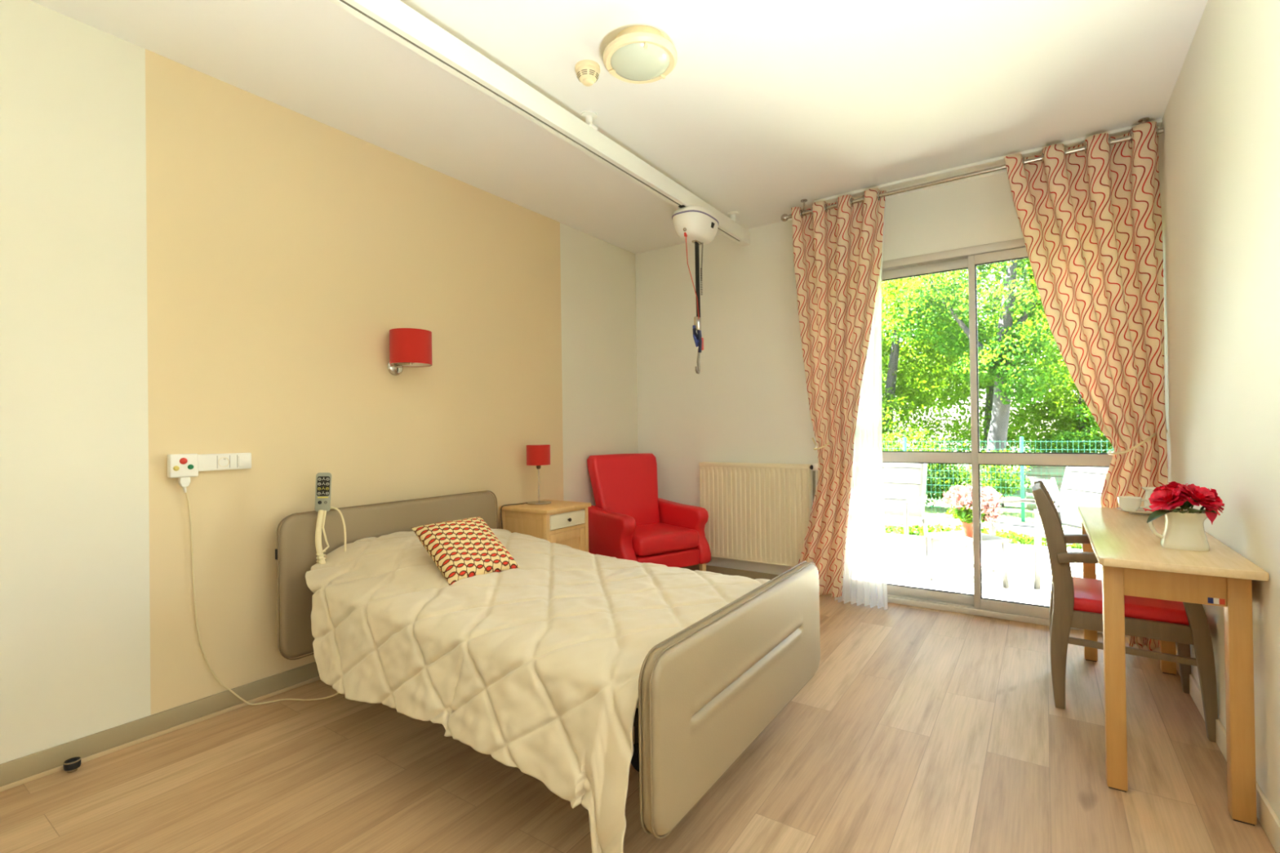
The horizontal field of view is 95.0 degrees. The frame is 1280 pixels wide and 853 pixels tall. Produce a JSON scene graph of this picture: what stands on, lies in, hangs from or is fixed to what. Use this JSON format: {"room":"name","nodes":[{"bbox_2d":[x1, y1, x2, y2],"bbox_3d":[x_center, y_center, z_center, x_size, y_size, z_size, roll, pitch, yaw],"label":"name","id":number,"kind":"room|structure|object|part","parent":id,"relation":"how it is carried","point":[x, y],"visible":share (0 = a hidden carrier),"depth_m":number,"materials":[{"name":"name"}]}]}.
{"room":"care facility","nodes":[
{"label":"care facility","id":0,"kind":"room"},
{"bbox_2d":[0,0,638,764],"bbox_3d":[-1.738,-0.136,2.754,0.200,2.700,6.369,-1,0,35],"label":"wall","id":1,"kind":"structure","parent":0,"point":[193,261],"depth_m":2.47,"materials":[{"name":"beige paint"}]},
{"bbox_2d":[0,661,319,791],"bbox_3d":[-1.658,1.169,2.642,0.019,0.087,5.869,-1,0,35],"label":"baseboard","id":2,"kind":"structure","parent":1,"relation":"attached to","point":[15,772],"depth_m":2.27,"materials":[{"name":"beige wood"}]},
{"bbox_2d":[167,452,251,478],"bbox_3d":[-1.790,0.158,2.453,0.046,0.094,0.296,-1,0,35],"label":"wall outlet panel","id":3,"kind":"object","parent":1,"relation":"attached to","point":[179,465],"visible":1,"depth_m":2.42,"materials":[{"name":"white plastic"}]},
{"bbox_2d":[238,455,248,466],"bbox_3d":[-1.721,0.149,2.545,0.011,0.048,0.040,-1,0,35],"label":"switch","id":4,"kind":"object","parent":3,"relation":"attached to","point":[243,460],"depth_m":2.54,"materials":[{"name":"white plastic"}]},
{"bbox_2d":[177,476,338,705],"bbox_3d":[-1.552,0.705,2.517,0.675,1.007,0.166,-1,0,-16],"label":"lead","id":5,"kind":"object","parent":3,"relation":"hanging from","point":[184,482],"visible":0.9,"depth_m":2.40,"materials":[{"name":"white plastic"}]},
{"bbox_2d":[386,328,431,375],"bbox_3d":[-1.226,-0.393,3.139,0.214,0.232,0.212,-1,0,35],"label":"wall lamp","id":6,"kind":"object","parent":1,"relation":"attached to","point":[408,347],"visible":1,"depth_m":3.06,"materials":[{"name":"red fabric"}]},
{"bbox_3d":[-1.263,-0.358,3.155,0.116,0.063,0.033,-1,0,23],"label":"arm","id":7,"kind":"part","parent":6,"relation":"part of","materials":[{"name":"silver metal"}]},
{"bbox_2d":[29,0,1208,253],"bbox_3d":[-0.273,-1.613,1.742,3.805,0.200,6.369,-1,0,35],"label":"ceiling","id":8,"kind":"structure","parent":0,"point":[766,107],"depth_m":2.58,"materials":[{"name":"white paint"}]},
{"bbox_2d":[328,0,750,245],"bbox_3d":[-0.805,-1.419,2.030,0.090,0.169,5.640,-1,0,35],"label":"rail","id":9,"kind":"object","parent":8,"relation":"attached to","point":[394,19],"visible":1,"depth_m":2.43,"materials":[{"name":"white metal"}]},
{"bbox_2d":[671,204,719,373],"bbox_3d":[0.358,-0.848,3.715,0.232,1.031,0.372,-1,0,35],"label":"ceiling hoist","id":10,"kind":"object","parent":9,"relation":"hanging from","point":[695,225],"depth_m":3.65,"materials":[{"name":"white plastic"}]},
{"bbox_3d":[0.329,-0.932,3.666,0.008,0.508,0.128,-1,-1,42],"label":"emergency cord","id":11,"kind":"part","parent":10,"relation":"part of","materials":[{"name":"fabric"}]},
{"bbox_2d":[574,59,599,86],"bbox_3d":[-0.220,-1.473,2.465,0.106,0.072,0.106,-1,0,35],"label":"smoke detector","id":12,"kind":"object","parent":8,"relation":"attached to","point":[588,71],"visible":1,"depth_m":2.43,"materials":[{"name":"beige plastic"}]},
{"bbox_2d":[603,25,677,84],"bbox_3d":[0.001,-1.459,2.313,0.292,0.108,0.292,-1,0,35],"label":"ceiling lamp","id":13,"kind":"object","parent":8,"relation":"attached to","point":[638,54],"visible":1,"depth_m":2.25,"materials":[{"name":"white glass"}]},
{"bbox_2d":[610,43,670,81],"bbox_3d":[0.001,-1.422,2.313,0.236,0.034,0.236,-1,0,35],"label":"diffuser","id":14,"kind":"object","parent":13,"relation":"attached to","point":[629,62],"depth_m":2.28,"materials":[{"name":"grey glass"}]},
{"bbox_2d":[780,117,1164,222],"bbox_3d":[1.782,-1.473,3.467,1.974,0.114,0.052,-1,0,35],"label":"curtain rod","id":15,"kind":"object","parent":8,"relation":"attached to","point":[784,217],"visible":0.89,"depth_m":3.41,"materials":[{"name":"silver metal"}]},
{"bbox_2d":[791,187,886,597],"bbox_3d":[1.286,-0.186,3.808,0.596,2.581,0.166,-1,-1,41],"label":"curtain","id":16,"kind":"object","parent":15,"relation":"hanging from","point":[837,251],"visible":0.95,"depth_m":3.83,"materials":[{"name":"orange fabric"}]},
{"bbox_2d":[1004,121,1168,650],"bbox_3d":[2.340,-0.195,3.087,0.666,2.619,0.182,-1,0,35],"label":"curtain","id":17,"kind":"object","parent":15,"relation":"hanging from","point":[1090,220],"visible":0.75,"depth_m":3.02,"materials":[{"name":"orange fabric"}]},
{"bbox_2d":[813,118,1162,203],"bbox_3d":[1.917,-1.523,3.477,1.765,0.018,0.090,-1,0,35],"label":"track","id":18,"kind":"object","parent":8,"relation":"attached to","point":[999,161],"visible":0.66,"depth_m":3.47,"materials":[{"name":"white metal"}]},
{"bbox_2d":[834,195,887,609],"bbox_3d":[1.438,-0.166,3.835,0.368,2.663,0.071,-1,0,35],"label":"sheer curtain","id":19,"kind":"object","parent":18,"relation":"hanging from","point":[864,571],"visible":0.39,"depth_m":3.81,"materials":[{"name":"white fabric"}]},
{"bbox_2d":[0,594,1275,852],"bbox_3d":[-0.312,1.287,1.607,3.805,0.200,6.089,-1,0,35],"label":"floor","id":20,"kind":"structure","parent":0,"point":[914,729],"depth_m":1.97,"materials":[{"name":"brown wood"}]},
{"bbox_2d":[63,756,80,773],"bbox_3d":[-1.999,1.194,2.065,0.045,0.038,0.045,-1,0,35],"label":"door stop","id":21,"kind":"object","parent":20,"relation":"on","point":[71,765],"visible":1,"depth_m":2.06,"materials":[{"name":"black rubber"}]},
{"bbox_2d":[498,499,591,551],"bbox_3d":[-0.597,0.853,3.757,0.417,0.705,0.418,-1,0,35],"label":"nightstand","id":22,"kind":"object","parent":20,"relation":"on","point":[558,522],"visible":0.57,"depth_m":3.64,"materials":[{"name":"brown wood"}]},
{"bbox_2d":[500,444,551,528],"bbox_3d":[-0.728,0.639,3.753,0.352,1.037,0.160,0,-1,-41],"label":"table lamp","id":23,"kind":"object","parent":22,"relation":"on","point":[538,455],"visible":0.85,"depth_m":3.75,"materials":[{"name":"red metal"}]},
{"bbox_3d":[-0.804,0.825,3.726,0.210,0.666,0.051,-1,0,-30],"label":"cord","id":24,"kind":"part","parent":23,"relation":"part of","materials":[{"name":"brown plastic"}]},
{"bbox_3d":[-0.662,0.185,3.820,0.154,0.129,0.154,-1,0,35],"label":"lamp shade","id":25,"kind":"part","parent":23,"relation":"part of","materials":[{"name":"red fabric"}]},
{"bbox_3d":[-0.659,0.370,3.818,0.009,0.238,0.009,-1,0,35],"label":"stem","id":26,"kind":"part","parent":23,"relation":"part of","materials":[{"name":"silver metal"}]},
{"bbox_3d":[-0.570,0.583,3.737,0.298,0.088,0.324,-1,0,35],"label":"drawer","id":27,"kind":"part","parent":22,"relation":"part of","materials":[{"name":"beige paint"}]},
{"bbox_3d":[-0.446,0.580,3.652,0.005,0.082,0.318,-1,0,35],"label":"edge moulding","id":28,"kind":"part","parent":22,"relation":"part of","materials":[{"name":"beige paint"}]},
{"bbox_3d":[-0.451,0.882,3.656,0.018,0.464,0.324,-1,0,35],"label":"door","id":29,"kind":"part","parent":22,"relation":"part of","materials":[{"name":"brown wood"}]},
{"bbox_2d":[275,490,820,839],"bbox_3d":[-0.431,0.781,2.488,2.021,0.827,1.271,-1,0,35],"label":"bed","id":30,"kind":"object","parent":20,"relation":"on","point":[708,692],"visible":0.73,"depth_m":1.85,"materials":[{"name":"beige plastic"}]},
{"bbox_2d":[314,472,346,564],"bbox_3d":[-1.388,0.460,2.636,0.128,0.505,0.124,-1,0,-32],"label":"bed remote control","id":31,"kind":"object","parent":30,"relation":"attached to","point":[323,480],"visible":0.88,"depth_m":2.63,"materials":[{"name":"beige plastic"}]},
{"bbox_3d":[-1.228,0.706,3.053,0.070,0.637,1.227,-1,0,35],"label":"headboard","id":32,"kind":"part","parent":30,"relation":"part of","materials":[{"name":"beige fabric"}]},
{"bbox_2d":[305,528,773,852],"bbox_3d":[-0.453,0.838,2.445,1.861,0.655,1.353,-1,0,35],"label":"bedspread","id":33,"kind":"object","parent":30,"relation":"on","point":[535,667],"visible":0.84,"depth_m":1.91,"materials":[{"name":"beige fabric"}]},
{"bbox_2d":[410,516,519,585],"bbox_3d":[-0.737,0.516,2.489,0.282,0.218,0.346,-1,0,40],"label":"cushion","id":34,"kind":"object","parent":33,"relation":"on","point":[466,548],"visible":0.98,"depth_m":2.43,"materials":[{"name":"multicoloured fabric"}]},
{"bbox_3d":[-0.413,0.832,2.519,1.880,0.065,0.960,-1,0,35],"label":"frame","id":35,"kind":"part","parent":30,"relation":"part of","materials":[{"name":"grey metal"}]},
{"bbox_3d":[0.006,0.955,2.013,0.040,0.260,0.040,-1,0,35],"label":"leg","id":36,"kind":"part","parent":30,"relation":"part of","materials":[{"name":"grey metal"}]},
{"bbox_3d":[0.371,0.786,1.936,0.074,0.457,1.264,-1,0,35],"label":"footboard","id":37,"kind":"part","parent":30,"relation":"part of","materials":[{"name":"beige plastic"}]},
{"bbox_2d":[586,453,711,571],"bbox_3d":[0.028,0.706,4.372,0.756,0.991,0.678,-1,0,-35],"label":"armchair","id":38,"kind":"object","parent":20,"relation":"on","point":[628,520],"visible":0.78,"depth_m":4.34,"materials":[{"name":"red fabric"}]},
{"bbox_3d":[-0.231,0.802,4.174,0.103,0.432,0.646,-1,0,-35],"label":"arm","id":39,"kind":"part","parent":38,"relation":"part of","materials":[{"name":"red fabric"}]},
{"bbox_3d":[-0.098,0.558,4.550,0.600,0.690,0.245,-1,0,-35],"label":"backrest","id":40,"kind":"part","parent":38,"relation":"part of","materials":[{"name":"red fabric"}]},
{"bbox_2d":[631,522,699,555],"bbox_3d":[0.085,0.818,4.293,0.544,0.132,0.485,-1,0,-35],"label":"seat cushion","id":41,"kind":"object","parent":38,"relation":"on","point":[648,539],"depth_m":4.14,"materials":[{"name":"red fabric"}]},
{"bbox_3d":[0.043,0.954,4.354,0.550,0.117,0.592,-1,0,-35],"label":"seat frame","id":42,"kind":"part","parent":38,"relation":"part of","materials":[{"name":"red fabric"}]},
{"bbox_3d":[0.304,0.797,4.549,0.103,0.432,0.646,-1,0,-35],"label":"arm","id":43,"kind":"part","parent":38,"relation":"part of","materials":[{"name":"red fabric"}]},
{"bbox_3d":[0.463,1.094,4.324,0.042,0.202,0.046,-1,0,-35],"label":"leg","id":44,"kind":"part","parent":38,"relation":"part of","materials":[{"name":"brown wood"}]},
{"bbox_2d":[1031,480,1217,742],"bbox_3d":[2.016,0.708,2.505,0.560,0.905,0.519,-1,0,35],"label":"dining chair","id":45,"kind":"object","parent":20,"relation":"on","point":[1077,602],"visible":0.8,"depth_m":2.37,"materials":[{"name":"beige wood"}]},
{"bbox_3d":[1.974,0.711,2.807,0.136,0.905,0.030,-1,0,35],"label":"leg","id":46,"kind":"part","parent":45,"relation":"part of","materials":[{"name":"beige wood"}]},
{"bbox_3d":[1.722,0.712,2.441,0.136,0.905,0.030,-1,0,35],"label":"leg","id":47,"kind":"part","parent":45,"relation":"part of","materials":[{"name":"beige wood"}]},
{"bbox_3d":[2.114,0.531,2.725,0.303,0.053,0.044,-1,0,35],"label":"arm","id":48,"kind":"part","parent":45,"relation":"part of","materials":[{"name":"beige wood"}]},
{"bbox_3d":[1.848,0.532,2.339,0.303,0.053,0.044,-1,0,35],"label":"arm","id":49,"kind":"part","parent":45,"relation":"part of","materials":[{"name":"beige wood"}]},
{"bbox_3d":[2.045,0.730,2.489,0.397,0.060,0.435,-1,0,35],"label":"seat","id":50,"kind":"part","parent":45,"relation":"part of","materials":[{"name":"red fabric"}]},
{"bbox_3d":[1.921,0.785,2.304,0.420,0.068,0.024,-1,0,35],"label":"seat rail","id":51,"kind":"part","parent":45,"relation":"part of","materials":[{"name":"beige wood"}]},
{"bbox_3d":[2.308,0.840,2.593,0.183,0.635,0.032,-1,0,35],"label":"leg","id":52,"kind":"part","parent":45,"relation":"part of","materials":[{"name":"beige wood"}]},
{"bbox_3d":[2.042,0.841,2.206,0.183,0.635,0.032,-1,0,35],"label":"leg","id":53,"kind":"part","parent":45,"relation":"part of","materials":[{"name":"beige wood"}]},
{"bbox_2d":[1077,506,1269,826],"bbox_3d":[2.004,0.783,2.320,0.374,0.752,1.420,-1,0,35],"label":"table","id":54,"kind":"object","parent":20,"relation":"on","point":[1134,562],"visible":0.84,"depth_m":1.82,"materials":[{"name":"brown wood"}]},
{"bbox_3d":[2.240,0.795,2.921,0.052,0.722,0.052,-1,0,35],"label":"leg","id":55,"kind":"part","parent":54,"relation":"part of","materials":[{"name":"brown wood"}]},
{"bbox_3d":[1.535,0.798,1.897,0.052,0.722,0.052,-1,0,35],"label":"leg","id":56,"kind":"part","parent":54,"relation":"part of","materials":[{"name":"brown wood"}]},
{"bbox_2d":[1115,506,1152,515],"bbox_3d":[2.340,0.396,2.731,0.192,0.019,0.192,-1,0,35],"label":"saucer","id":57,"kind":"object","parent":54,"relation":"on","point":[1140,511],"visible":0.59,"depth_m":2.70,"materials":[{"name":"white ceramic"}]},
{"bbox_2d":[1116,496,1148,511],"bbox_3d":[2.316,0.366,2.767,0.091,0.064,0.103,-1,0,-18],"label":"cup","id":58,"kind":"object","parent":57,"relation":"on","point":[1126,503],"visible":0.93,"depth_m":2.74,"materials":[{"name":"white ceramic"}]},
{"bbox_3d":[2.359,0.361,2.742,0.034,0.044,0.008,-1,0,35],"label":"handle","id":59,"kind":"part","parent":58,"relation":"part of","materials":[{"name":"white ceramic"}]},
{"bbox_2d":[1141,487,1161,511],"bbox_3d":[2.406,0.341,2.735,0.086,0.110,0.103,-1,0,-20],"label":"creamer","id":60,"kind":"object","parent":57,"relation":"on","point":[1148,491],"visible":0.3,"depth_m":2.74,"materials":[{"name":"white ceramic"}]},
{"bbox_2d":[1142,507,1160,511],"bbox_3d":[2.340,0.382,2.664,0.060,0.019,0.094,0,-1,-42],"label":"napkin","id":61,"kind":"object","parent":57,"relation":"on","point":[1145,509],"visible":0.48,"depth_m":2.67,"materials":[{"name":"red paper"}]},
{"bbox_3d":[2.477,0.791,2.758,0.052,0.722,0.052,-1,0,35],"label":"leg","id":62,"kind":"part","parent":54,"relation":"part of","materials":[{"name":"brown wood"}]},
{"bbox_2d":[1147,510,1209,551],"bbox_3d":[1.825,0.343,1.975,0.173,0.129,0.098,-1,0,35],"label":"jug","id":63,"kind":"object","parent":54,"relation":"on","point":[1184,531],"visible":0.92,"depth_m":1.94,"materials":[{"name":"beige ceramic"}]},
{"bbox_3d":[1.772,0.337,2.010,0.047,0.096,0.011,-1,0,35],"label":"handle","id":64,"kind":"part","parent":63,"relation":"part of","materials":[{"name":"beige ceramic"}]},
{"bbox_2d":[1151,484,1168,491],"bbox_3d":[1.833,0.287,2.031,0.104,0.184,0.093,-1,0,-35],"label":"rose","id":65,"kind":"object","parent":63,"relation":"in","point":[1160,486],"visible":0.02,"depth_m":2.04,"materials":[{"name":"red plant"}]},
{"bbox_2d":[1148,484,1188,512],"bbox_3d":[1.782,0.287,1.979,0.088,0.182,0.109,-1,0,13],"label":"rose","id":66,"kind":"object","parent":63,"relation":"in","point":[1163,499],"visible":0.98,"depth_m":1.98,"materials":[{"name":"red plant"}]},
{"bbox_2d":[1157,481,1187,511],"bbox_3d":[1.832,0.281,1.995,0.107,0.193,0.109,-1,0,35],"label":"rose","id":67,"kind":"object","parent":63,"relation":"in","point":[1173,484],"visible":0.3,"depth_m":1.99,"materials":[{"name":"red plant"}]},
{"bbox_2d":[1146,499,1217,523],"bbox_3d":[1.809,0.280,1.961,0.166,0.087,0.184,-1,0,-29],"label":"foliage","id":68,"kind":"object","parent":63,"relation":"in","point":[1186,505],"visible":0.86,"depth_m":1.95,"materials":[{"name":"green plant"}]},
{"bbox_2d":[1173,484,1223,513],"bbox_3d":[1.841,0.284,1.938,0.123,0.188,0.120,-1,0,35],"label":"rose","id":69,"kind":"object","parent":63,"relation":"in","point":[1197,493],"visible":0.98,"depth_m":1.92,"materials":[{"name":"red plant"}]},
{"bbox_2d":[1204,506,1217,524],"bbox_3d":[1.853,0.286,1.901,0.030,0.067,0.010,-1,0,35],"label":"rose petal","id":70,"kind":"object","parent":63,"relation":"in","point":[1211,517],"visible":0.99,"depth_m":1.90,"materials":[{"name":"red plant"}]},
{"bbox_2d":[1199,488,1224,515],"bbox_3d":[1.893,0.290,1.943,0.088,0.175,0.085,-1,0,-13],"label":"rose","id":71,"kind":"object","parent":63,"relation":"in","point":[1214,491],"visible":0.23,"depth_m":1.92,"materials":[{"name":"red plant"}]},
{"bbox_3d":[1.773,0.794,1.734,0.052,0.722,0.052,-1,0,35],"label":"leg","id":72,"kind":"part","parent":54,"relation":"part of","materials":[{"name":"brown wood"}]},
{"bbox_2d":[635,171,1023,575],"bbox_3d":[1.467,-0.146,4.233,3.405,2.750,0.300,-1,0,35],"label":"wall","id":73,"kind":"structure","parent":0,"point":[748,402],"depth_m":4.52,"materials":[{"name":"white paint"}]},
{"bbox_2d":[680,564,831,594],"bbox_3d":[0.681,1.149,4.587,1.630,0.087,0.012,-1,0,35],"label":"baseboard","id":74,"kind":"structure","parent":73,"relation":"attached to","point":[724,571],"depth_m":4.54,"materials":[{"name":"beige"}]},
{"bbox_2d":[698,462,817,566],"bbox_3d":[0.890,0.681,4.372,0.967,0.834,0.134,-1,0,35],"label":"radiator","id":75,"kind":"object","parent":73,"relation":"attached to","point":[760,513],"visible":0.91,"depth_m":4.34,"materials":[{"name":"beige metal"}]},
{"bbox_2d":[698,462,811,465],"bbox_3d":[0.843,0.278,4.399,0.872,0.006,0.065,-1,0,35],"label":"grille","id":76,"kind":"object","parent":75,"relation":"attached to","point":[700,463],"depth_m":4.42,"materials":[{"name":"beige metal"}]},
{"bbox_2d":[881,238,1127,637],"bbox_3d":[2.088,0.025,3.684,1.705,2.285,0.122,-1,0,35],"label":"door","id":77,"kind":"structure","parent":73,"relation":"in","point":[966,258],"depth_m":3.65,"materials":[{"name":"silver metal"}]},
{"bbox_3d":[1.780,0.038,3.934,0.855,2.196,0.038,-1,0,35],"label":"sash","id":78,"kind":"part","parent":77,"relation":"part of","materials":[{"name":"silver metal"}]},
{"bbox_3d":[2.415,0.026,3.438,0.827,2.196,0.040,-1,0,35],"label":"sash","id":79,"kind":"part","parent":77,"relation":"part of","materials":[{"name":"silver metal"}]},
{"bbox_2d":[1158,0,1279,820],"bbox_3d":[1.232,-0.191,0.711,0.200,2.700,6.369,-1,0,35],"label":"wall","id":80,"kind":"structure","parent":0,"point":[1219,144],"depth_m":1.92,"materials":[{"name":"white paint"}]},
{"bbox_2d":[1175,646,1279,852],"bbox_3d":[1.135,1.117,0.721,0.012,0.087,5.869,-1,0,35],"label":"baseboard","id":81,"kind":"structure","parent":80,"relation":"attached to","point":[1266,815],"depth_m":1.72,"materials":[{"name":"beige wood"}]},
{"label":"outside","id":82,"kind":"structure","parent":0,"visible":0},
{"bbox_2d":[884,449,1098,549],"bbox_3d":[10.839,1.367,17.490,30.000,0.320,26.900,-1,0,35],"label":"lawn","id":83,"kind":"structure","parent":82,"point":[940,517],"depth_m":8.04,"materials":[{"name":"green plant"}]},
{"bbox_2d":[881,270,991,451],"bbox_3d":[5.167,-1.018,12.322,3.955,4.608,2.937,-1,0,23],"label":"tree","id":84,"kind":"object","parent":83,"relation":"on","point":[893,395],"visible":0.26,"depth_m":11.71,"materials":[{"name":"green plant"}]},
{"bbox_2d":[881,426,1035,508],"bbox_3d":[4.026,0.617,9.111,3.566,1.250,1.125,-1,0,32],"label":"hedge","id":85,"kind":"object","parent":83,"relation":"on","point":[999,485],"visible":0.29,"depth_m":8.62,"materials":[{"name":"green plant"}]},
{"bbox_2d":[881,257,1073,507],"bbox_3d":[5.721,-1.294,9.622,2.783,5.118,4.012,-1,0,-29],"label":"tree","id":86,"kind":"object","parent":83,"relation":"on","point":[999,360],"visible":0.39,"depth_m":8.97,"materials":[{"name":"green plant"}]},
{"bbox_2d":[884,523,1082,549],"bbox_3d":[3.570,1.163,6.397,3.850,0.164,0.482,-1,0,35],"label":"grass","id":87,"kind":"structure","parent":83,"relation":"on","point":[1015,537],"depth_m":6.36,"materials":[{"name":"green plant"}]},
{"bbox_2d":[881,262,1114,473],"bbox_3d":[8.999,-2.192,15.007,9.068,6.899,4.901,-1,0,37],"label":"tree","id":88,"kind":"object","parent":83,"relation":"on","point":[989,387],"visible":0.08,"depth_m":14.86,"materials":[{"name":"green plant"}]},
{"bbox_2d":[882,436,1113,521],"bbox_3d":[4.916,0.688,7.544,5.614,1.110,0.040,-1,0,35],"label":"mesh fence","id":89,"kind":"object","parent":83,"relation":"on","point":[904,448],"visible":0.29,"depth_m":7.59,"materials":[{"name":"green metal"}]},
{"bbox_3d":[3.771,0.710,8.332,0.044,1.110,0.040,-1,0,35],"label":"post","id":90,"kind":"part","parent":89,"relation":"part of","materials":[{"name":"green metal"}]},
{"bbox_3d":[4.918,0.688,7.543,0.044,1.110,0.040,-1,0,35],"label":"post","id":91,"kind":"part","parent":89,"relation":"part of","materials":[{"name":"green metal"}]},
{"bbox_2d":[1026,466,1066,510],"bbox_3d":[6.649,0.820,8.428,1.940,0.810,1.180,-1,0,35],"label":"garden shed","id":92,"kind":"object","parent":83,"relation":"on","point":[1057,474],"visible":0.12,"depth_m":8.41,"materials":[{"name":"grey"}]},
{"bbox_2d":[1030,477,1071,532],"bbox_3d":[4.379,0.887,6.233,0.382,0.675,0.168,-1,0,35],"label":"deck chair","id":93,"kind":"object","parent":83,"relation":"on","point":[1051,485],"visible":0.37,"depth_m":6.27,"materials":[{"name":"white plastic"}]},
{"bbox_3d":[4.301,0.889,6.287,0.031,0.675,0.252,-1,0,-13],"label":"rail","id":94,"kind":"part","parent":93,"relation":"part of","materials":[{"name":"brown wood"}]},
{"bbox_3d":[4.457,0.886,6.179,0.031,0.675,0.252,-1,0,-13],"label":"rail","id":95,"kind":"part","parent":93,"relation":"part of","materials":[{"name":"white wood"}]},
{"bbox_2d":[1007,275,1112,453],"bbox_3d":[8.526,-1.083,10.338,3.916,4.618,3.066,-1,0,19],"label":"tree","id":96,"kind":"object","parent":83,"relation":"on","point":[1040,410],"visible":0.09,"depth_m":10.50,"materials":[{"name":"green plant"}]},
{"bbox_2d":[1018,403,1114,453],"bbox_3d":[7.806,0.294,9.509,2.809,1.742,1.428,-1,0,23],"label":"shrub","id":97,"kind":"object","parent":83,"relation":"on","point":[1097,444],"visible":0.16,"depth_m":9.60,"materials":[{"name":"green plant"}]},
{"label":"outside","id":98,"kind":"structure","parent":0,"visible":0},
{"bbox_2d":[885,533,1102,605],"bbox_3d":[2.831,1.355,4.962,13.000,0.300,2.821,-1,0,35],"label":"terrace","id":99,"kind":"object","parent":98,"point":[948,557],"visible":0.11,"depth_m":4.92,"materials":[{"name":"concrete"}]},
{"bbox_2d":[882,462,928,573],"bbox_3d":[2.215,0.745,5.279,0.590,0.948,0.705,-1,-1,41],"label":"garden chair","id":100,"kind":"object","parent":99,"relation":"on","point":[904,484],"visible":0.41,"depth_m":5.37,"materials":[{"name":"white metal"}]},
{"bbox_3d":[2.171,0.834,5.227,0.490,0.058,0.470,-1,-1,41],"label":"seat","id":101,"kind":"part","parent":100,"relation":"part of","materials":[{"name":"grey plastic"}]},
{"bbox_3d":[2.376,0.549,5.466,0.491,0.532,0.168,-1,-1,41],"label":"backrest","id":102,"kind":"part","parent":100,"relation":"part of","materials":[{"name":"grey plastic"}]},
{"bbox_3d":[2.207,0.928,4.857,0.026,0.571,0.060,-1,-1,41],"label":"leg","id":103,"kind":"part","parent":100,"relation":"part of","materials":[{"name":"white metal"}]},
{"bbox_3d":[2.371,0.635,5.050,0.050,0.039,0.531,-1,-1,41],"label":"arm","id":104,"kind":"part","parent":100,"relation":"part of","materials":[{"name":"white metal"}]},
{"bbox_3d":[2.414,0.573,5.128,0.024,0.589,0.666,-1,-1,41],"label":"rail","id":105,"kind":"part","parent":100,"relation":"part of","materials":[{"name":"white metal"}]},
{"bbox_3d":[2.575,1.010,5.273,0.026,0.408,0.146,-1,-1,41],"label":"leg","id":106,"kind":"part","parent":100,"relation":"part of","materials":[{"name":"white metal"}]},
{"bbox_2d":[925,530,1008,592],"bbox_3d":[2.503,1.022,4.495,0.400,0.370,0.400,-1,0,-16],"label":"garden table","id":107,"kind":"object","parent":99,"relation":"on","point":[988,541],"visible":0.91,"depth_m":4.36,"materials":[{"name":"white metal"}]},
{"bbox_3d":[2.288,1.035,4.614,0.041,0.351,0.041,-1,0,-16],"label":"leg","id":108,"kind":"part","parent":107,"relation":"part of","materials":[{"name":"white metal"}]},
{"bbox_3d":[2.385,1.032,4.280,0.041,0.351,0.041,-1,0,-16],"label":"leg","id":109,"kind":"part","parent":107,"relation":"part of","materials":[{"name":"white metal"}]},
{"bbox_2d":[942,483,1004,537],"bbox_3d":[2.535,0.637,4.466,0.413,0.398,0.418,-1,0,35],"label":"potted plant","id":110,"kind":"object","parent":107,"relation":"on","point":[961,504],"visible":0.79,"depth_m":4.41,"materials":[{"name":"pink plant"}]},
{"bbox_3d":[2.521,0.782,4.483,0.130,0.108,0.130,-1,0,35],"label":"pot","id":111,"kind":"part","parent":110,"relation":"part of","materials":[{"name":"brown ceramic"}]},
{"bbox_3d":[2.719,1.028,4.377,0.041,0.351,0.041,-1,0,-16],"label":"leg","id":112,"kind":"part","parent":107,"relation":"part of","materials":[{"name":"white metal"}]},
{"bbox_2d":[988,466,1108,589],"bbox_3d":[3.250,0.726,4.604,0.705,0.948,0.590,-1,0,-1],"label":"garden chair","id":113,"kind":"object","parent":99,"relation":"on","point":[1081,486],"visible":0.43,"depth_m":4.63,"materials":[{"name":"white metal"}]},
{"bbox_3d":[2.925,0.918,4.867,0.060,0.571,0.026,-1,0,-1],"label":"leg","id":114,"kind":"part","parent":113,"relation":"part of","materials":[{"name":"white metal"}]},
{"bbox_3d":[3.176,0.622,4.873,0.531,0.039,0.050,-1,0,-1],"label":"arm","id":115,"kind":"part","parent":113,"relation":"part of","materials":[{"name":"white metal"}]},
{"bbox_3d":[3.263,0.560,4.856,0.666,0.589,0.024,-1,0,-1],"label":"rail","id":116,"kind":"part","parent":113,"relation":"part of","materials":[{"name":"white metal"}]},
{"bbox_3d":[3.184,0.816,4.602,0.470,0.058,0.490,-1,0,-1],"label":"seat","id":117,"kind":"part","parent":113,"relation":"part of","materials":[{"name":"grey plastic"}]},
{"bbox_3d":[2.935,0.915,4.327,0.060,0.571,0.026,-1,0,-1],"label":"leg","id":118,"kind":"part","parent":113,"relation":"part of","materials":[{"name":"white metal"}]},
{"bbox_3d":[3.186,0.619,4.333,0.531,0.039,0.050,-1,0,-1],"label":"arm","id":119,"kind":"part","parent":113,"relation":"part of","materials":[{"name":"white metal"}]},
{"bbox_3d":[3.496,0.528,4.609,0.168,0.532,0.491,-1,0,-1],"label":"backrest","id":120,"kind":"part","parent":113,"relation":"part of","materials":[{"name":"grey plastic"}]}
]}

